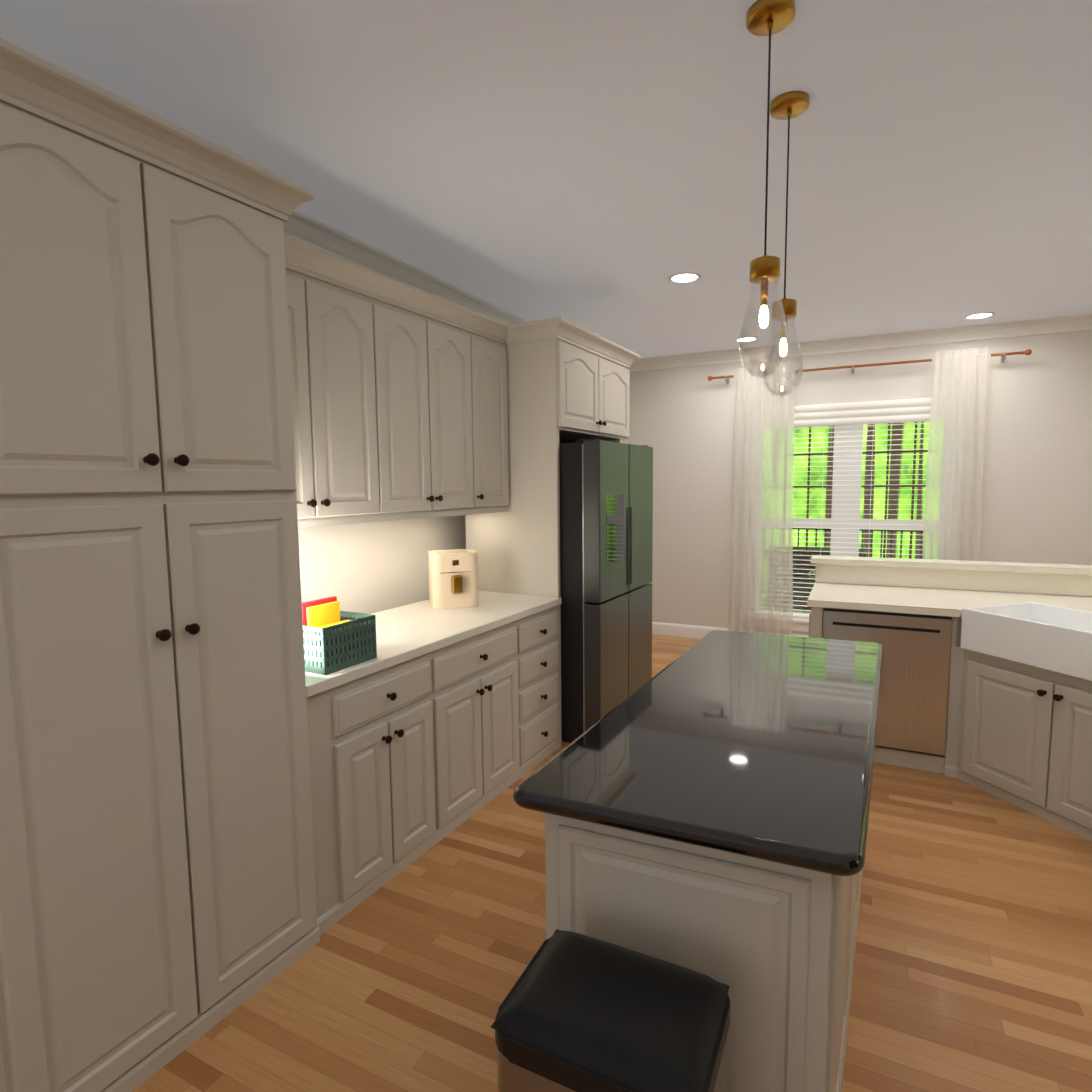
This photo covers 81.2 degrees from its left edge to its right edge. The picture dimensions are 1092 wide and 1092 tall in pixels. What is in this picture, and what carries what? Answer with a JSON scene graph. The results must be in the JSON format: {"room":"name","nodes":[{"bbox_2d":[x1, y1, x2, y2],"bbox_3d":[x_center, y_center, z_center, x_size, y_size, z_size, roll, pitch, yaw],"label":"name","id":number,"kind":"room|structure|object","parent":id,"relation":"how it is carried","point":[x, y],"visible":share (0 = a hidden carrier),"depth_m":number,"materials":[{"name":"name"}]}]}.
{"room":"kitchen","nodes":[
{"label":"kitchen","id":0,"kind":"room"},
{"bbox_2d":[293,271,529,617],"bbox_3d":[-1.440,-0.084,2.746,0.150,2.840,9.500,2,6,26],"label":"wall","id":1,"kind":"structure","parent":0,"point":[369,568],"depth_m":3.57,"materials":[{"name":"beige paint"}]},
{"bbox_2d":[284,234,383,525],"bbox_3d":[-1.094,-0.641,2.625,0.345,1.065,0.752,2,6,29],"label":"upper cabinet","id":2,"kind":"object","parent":1,"relation":"attached to","point":[334,331],"depth_m":2.65,"materials":[{"name":"beige paint"}]},
{"bbox_2d":[376,274,479,517],"bbox_3d":[-0.734,-0.708,3.277,0.345,1.065,0.743,2,6,29],"label":"upper cabinet","id":3,"kind":"object","parent":1,"relation":"attached to","point":[399,413],"depth_m":3.17,"materials":[{"name":"beige paint"}]},
{"bbox_2d":[283,209,602,357],"bbox_3d":[-1.350,-1.441,2.563,0.084,0.105,9.200,2,6,26],"label":"crown molding","id":4,"kind":"structure","parent":1,"relation":"attached to","point":[302,227],"depth_m":3.45,"materials":[{"name":"white paint"}]},
{"bbox_2d":[0,0,1091,358],"bbox_3d":[2.123,-1.426,0.855,8.120,0.120,9.500,2,6,26],"label":"ceiling","id":5,"kind":"structure","parent":0,"point":[596,166],"depth_m":2.33,"materials":[{"name":"white paint"}]},
{"bbox_2d":[668,272,700,282],"bbox_3d":[0.848,-1.644,3.898,0.193,0.006,0.204,2,6,26],"label":"recessed light","id":6,"kind":"object","parent":5,"relation":"in","point":[685,277],"depth_m":3.90,"materials":[{"name":"white paint"}]},
{"bbox_2d":[735,337,757,341],"bbox_3d":[1.766,-1.819,5.603,0.190,0.006,0.185,2,6,26],"label":"recessed light","id":7,"kind":"object","parent":5,"relation":"in","point":[754,338],"depth_m":5.62,"materials":[{"name":"white paint"}]},
{"bbox_2d":[739,0,794,378],"bbox_3d":[0.606,-0.951,1.751,0.132,0.964,0.132,2,6,26],"label":"pendant light","id":8,"kind":"object","parent":5,"relation":"hanging from","point":[769,18],"visible":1,"depth_m":1.74,"materials":[{"name":"clear glass"}]},
{"bbox_2d":[763,91,809,397],"bbox_3d":[0.812,-0.993,2.160,0.132,0.964,0.132,2,6,26],"label":"pendant light","id":9,"kind":"object","parent":5,"relation":"hanging from","point":[788,106],"visible":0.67,"depth_m":2.14,"materials":[{"name":"clear glass"}]},
{"bbox_2d":[964,312,994,318],"bbox_3d":[3.318,-1.765,4.876,0.193,0.006,0.203,2,6,26],"label":"recessed light","id":10,"kind":"object","parent":5,"relation":"in","point":[985,314],"depth_m":4.88,"materials":[{"name":"white paint"}]},
{"bbox_2d":[132,634,1091,1091],"bbox_3d":[2.154,1.520,1.140,8.120,0.120,9.500,2,6,26],"label":"floor","id":11,"kind":"structure","parent":0,"point":[972,966],"depth_m":2.10,"materials":[{"name":"brown wood"}]},
{"bbox_2d":[0,38,319,1091],"bbox_3d":[-1.298,0.162,1.882,0.760,2.514,1.020,2,6,29],"label":"pantry cabinet","id":12,"kind":"object","parent":11,"relation":"on","point":[158,910],"visible":1,"depth_m":1.65,"materials":[{"name":"beige paint"}]},
{"bbox_2d":[306,650,441,934],"bbox_3d":[-0.946,0.907,2.661,0.684,0.872,0.681,2,6,29],"label":"base cabinet","id":13,"kind":"object","parent":11,"relation":"on","point":[412,760],"depth_m":2.46,"materials":[{"name":"beige paint"}]},
{"bbox_2d":[438,619,525,838],"bbox_3d":[-0.610,0.845,3.270,0.684,0.872,0.715,2,6,29],"label":"base cabinet","id":14,"kind":"object","parent":11,"relation":"on","point":[482,695],"depth_m":3.09,"materials":[{"name":"beige paint"}]},
{"bbox_2d":[522,606,560,772],"bbox_3d":[-0.322,0.791,3.791,0.684,0.872,0.480,2,6,29],"label":"base cabinet","id":15,"kind":"object","parent":11,"relation":"on","point":[540,656],"depth_m":3.62,"materials":[{"name":"beige paint"}]},
{"bbox_2d":[305,591,561,696],"bbox_3d":[-0.660,0.397,3.136,0.691,0.040,1.874,2,6,29],"label":"countertop","id":16,"kind":"structure","parent":15,"relation":"on","point":[404,633],"depth_m":3.06,"materials":[{"name":"white stone"}]},
{"bbox_2d":[302,596,376,674],"bbox_3d":[-0.815,0.327,2.423,0.200,0.240,0.260,2,6,29],"label":"basket","id":17,"kind":"object","parent":16,"relation":"on","point":[335,638],"visible":0.9,"depth_m":2.37,"materials":[{"name":"green plastic"}]},
{"bbox_2d":[428,549,478,608],"bbox_3d":[-0.523,0.179,3.589,0.304,0.303,0.304,2,6,29],"label":"air fryer","id":18,"kind":"object","parent":16,"relation":"on","point":[453,578],"visible":1,"depth_m":3.48,"materials":[{"name":"beige plastic"}]},
{"bbox_2d":[465,338,629,743],"bbox_3d":[0.072,-0.050,4.407,0.720,2.420,1.120,2,6,29],"label":"tall cabinet","id":19,"kind":"object","parent":11,"relation":"on","point":[560,392],"visible":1,"depth_m":3.85,"materials":[{"name":"beige paint"}]},
{"bbox_2d":[476,314,511,509],"bbox_3d":[-0.464,-0.758,3.767,0.345,1.065,0.381,2,6,29],"label":"upper cabinet","id":20,"kind":"object","parent":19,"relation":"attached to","point":[492,463],"depth_m":3.69,"materials":[{"name":"beige paint"}]},
{"bbox_2d":[559,438,652,741],"bbox_3d":[0.149,0.246,4.320,0.882,1.845,0.913,2,6,29],"label":"refrigerator","id":21,"kind":"object","parent":11,"relation":"on","point":[606,521],"visible":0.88,"depth_m":3.84,"materials":[{"name":"black"}]},
{"bbox_2d":[491,929,729,1091],"bbox_3d":[0.119,1.133,1.151,0.368,0.692,0.309,2,6,26],"label":"stool","id":22,"kind":"object","parent":11,"relation":"on","point":[577,1012],"visible":1,"depth_m":1.07,"materials":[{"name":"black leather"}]},
{"bbox_2d":[545,813,862,1091],"bbox_3d":[0.669,0.946,2.079,0.703,0.873,1.686,2,6,26],"label":"kitchen island","id":23,"kind":"object","parent":11,"relation":"on","point":[772,945],"visible":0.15,"depth_m":1.30,"materials":[{"name":"beige paint"}]},
{"bbox_2d":[513,630,883,875],"bbox_3d":[0.660,0.490,2.032,0.791,0.040,1.789,2,6,26],"label":"island countertop","id":24,"kind":"structure","parent":23,"relation":"on","point":[757,745],"depth_m":1.56,"materials":[{"name":"black stone"}]},
{"bbox_2d":[937,617,1091,840],"bbox_3d":[2.333,0.912,2.249,1.349,0.872,3.246,2,6,26],"label":"base cabinet","id":25,"kind":"object","parent":11,"relation":"on","point":[1018,734],"depth_m":3.05,"materials":[{"name":"beige paint"}]},
{"bbox_2d":[823,608,951,755],"bbox_3d":[2.005,0.718,3.817,0.620,0.775,0.683,2,6,26],"label":"dishwasher","id":26,"kind":"object","parent":25,"relation":"in","point":[913,707],"visible":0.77,"depth_m":3.46,"materials":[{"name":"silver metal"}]},
{"bbox_2d":[807,582,1091,616],"bbox_3d":[2.259,0.318,3.635,1.380,0.040,0.727,2,6,26],"label":"countertop","id":27,"kind":"structure","parent":25,"relation":"on","point":[936,602],"depth_m":3.61,"materials":[{"name":"beige stone"}]},
{"bbox_2d":[960,602,1091,680],"bbox_3d":[2.533,0.454,2.964,0.500,0.212,0.895,-2,6,-19],"label":"farmhouse sink","id":28,"kind":"object","parent":27,"relation":"in","point":[1054,638],"visible":0.98,"depth_m":3.07,"materials":[{"name":"white ceramic"}]},
{"bbox_2d":[628,330,1091,634],"bbox_3d":[4.195,-0.379,5.175,8.120,2.840,0.150,2,6,26],"label":"wall","id":29,"kind":"structure","parent":0,"point":[1037,494],"depth_m":5.56,"materials":[{"name":"beige paint"}]},
{"bbox_2d":[652,622,808,638],"bbox_3d":[4.173,0.977,5.231,7.820,0.130,0.016,2,6,26],"label":"baseboard","id":30,"kind":"structure","parent":29,"relation":"attached to","point":[681,630],"depth_m":6.56,"materials":[{"name":"white paint"}]},
{"bbox_2d":[628,314,1091,371],"bbox_3d":[2.517,-1.789,5.726,4.050,0.105,0.084,2,6,26],"label":"crown molding","id":31,"kind":"structure","parent":29,"relation":"attached to","point":[1084,321],"depth_m":5.49,"materials":[{"name":"white paint"}]},
{"bbox_2d":[793,398,928,631],"bbox_3d":[2.759,-0.235,5.871,1.810,2.120,0.195,2,6,26],"label":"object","id":32,"kind":"structure","parent":29,"relation":"in","point":[849,492],"depth_m":5.85,"materials":[{"name":"white paint"}]},
{"bbox_2d":[793,423,929,616],"bbox_3d":[2.753,-0.251,5.857,1.568,1.876,0.054,2,6,26],"label":"window blind","id":33,"kind":"object","parent":32,"relation":"attached to","point":[821,523],"visible":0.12,"depth_m":5.79,"materials":[{"name":"white plastic"}]},
{"bbox_2d":[794,398,931,427],"bbox_3d":[2.711,-1.180,5.702,1.620,0.193,0.026,2,6,26],"label":"roman shade","id":34,"kind":"object","parent":32,"relation":"attached to","point":[899,411],"visible":0.56,"depth_m":5.64,"materials":[{"name":"white fabric"}]},
{"bbox_2d":[708,349,1031,383],"bbox_3d":[2.715,-1.565,5.625,2.534,0.074,0.127,2,6,26],"label":"curtain rod","id":35,"kind":"object","parent":29,"relation":"attached to","point":[1002,355],"visible":0.98,"depth_m":5.49,"materials":[{"name":"orange metal"}]},
{"bbox_2d":[728,364,793,635],"bbox_3d":[2.044,-0.350,6.034,0.606,2.638,0.072,2,6,26],"label":"sheer curtain","id":36,"kind":"object","parent":35,"relation":"hanging from","point":[761,581],"visible":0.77,"depth_m":6.03,"materials":[{"name":"white fabric"}]},
{"bbox_2d":[922,347,988,560],"bbox_3d":[3.428,-0.300,5.359,0.446,2.638,0.070,2,6,26],"label":"sheer curtain","id":37,"kind":"object","parent":35,"relation":"hanging from","point":[954,484],"visible":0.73,"depth_m":5.32,"materials":[{"name":"white fabric"}]},
{"bbox_2d":[819,582,1087,596],"bbox_3d":[2.703,0.692,3.615,2.220,1.040,0.715,2,6,26],"label":"wall","id":38,"kind":"structure","parent":0,"point":[955,589],"depth_m":3.93,"materials":[{"name":"beige paint"}]},
{"bbox_2d":[811,555,1091,596],"bbox_3d":[2.586,0.239,3.346,2.275,0.164,1.265,2,6,26],"label":"peninsula ledge","id":39,"kind":"object","parent":38,"relation":"on","point":[1051,579],"visible":1,"depth_m":3.90,"materials":[{"name":"beige stone"}]},
{"label":"outside","id":40,"kind":"structure","parent":0,"visible":0},
{"bbox_2d":[793,528,923,611],"bbox_3d":[4.743,0.523,6.798,11.000,1.220,3.030,2,6,26],"label":"deck","id":41,"kind":"object","parent":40,"point":[812,566],"depth_m":7.47,"materials":[{"name":"brown wood"}]},
{"bbox_2d":[793,421,929,558],"bbox_3d":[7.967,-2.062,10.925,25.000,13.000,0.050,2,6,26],"label":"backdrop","id":42,"kind":"structure","parent":40,"point":[919,496],"depth_m":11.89,"materials":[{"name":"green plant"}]}
]}

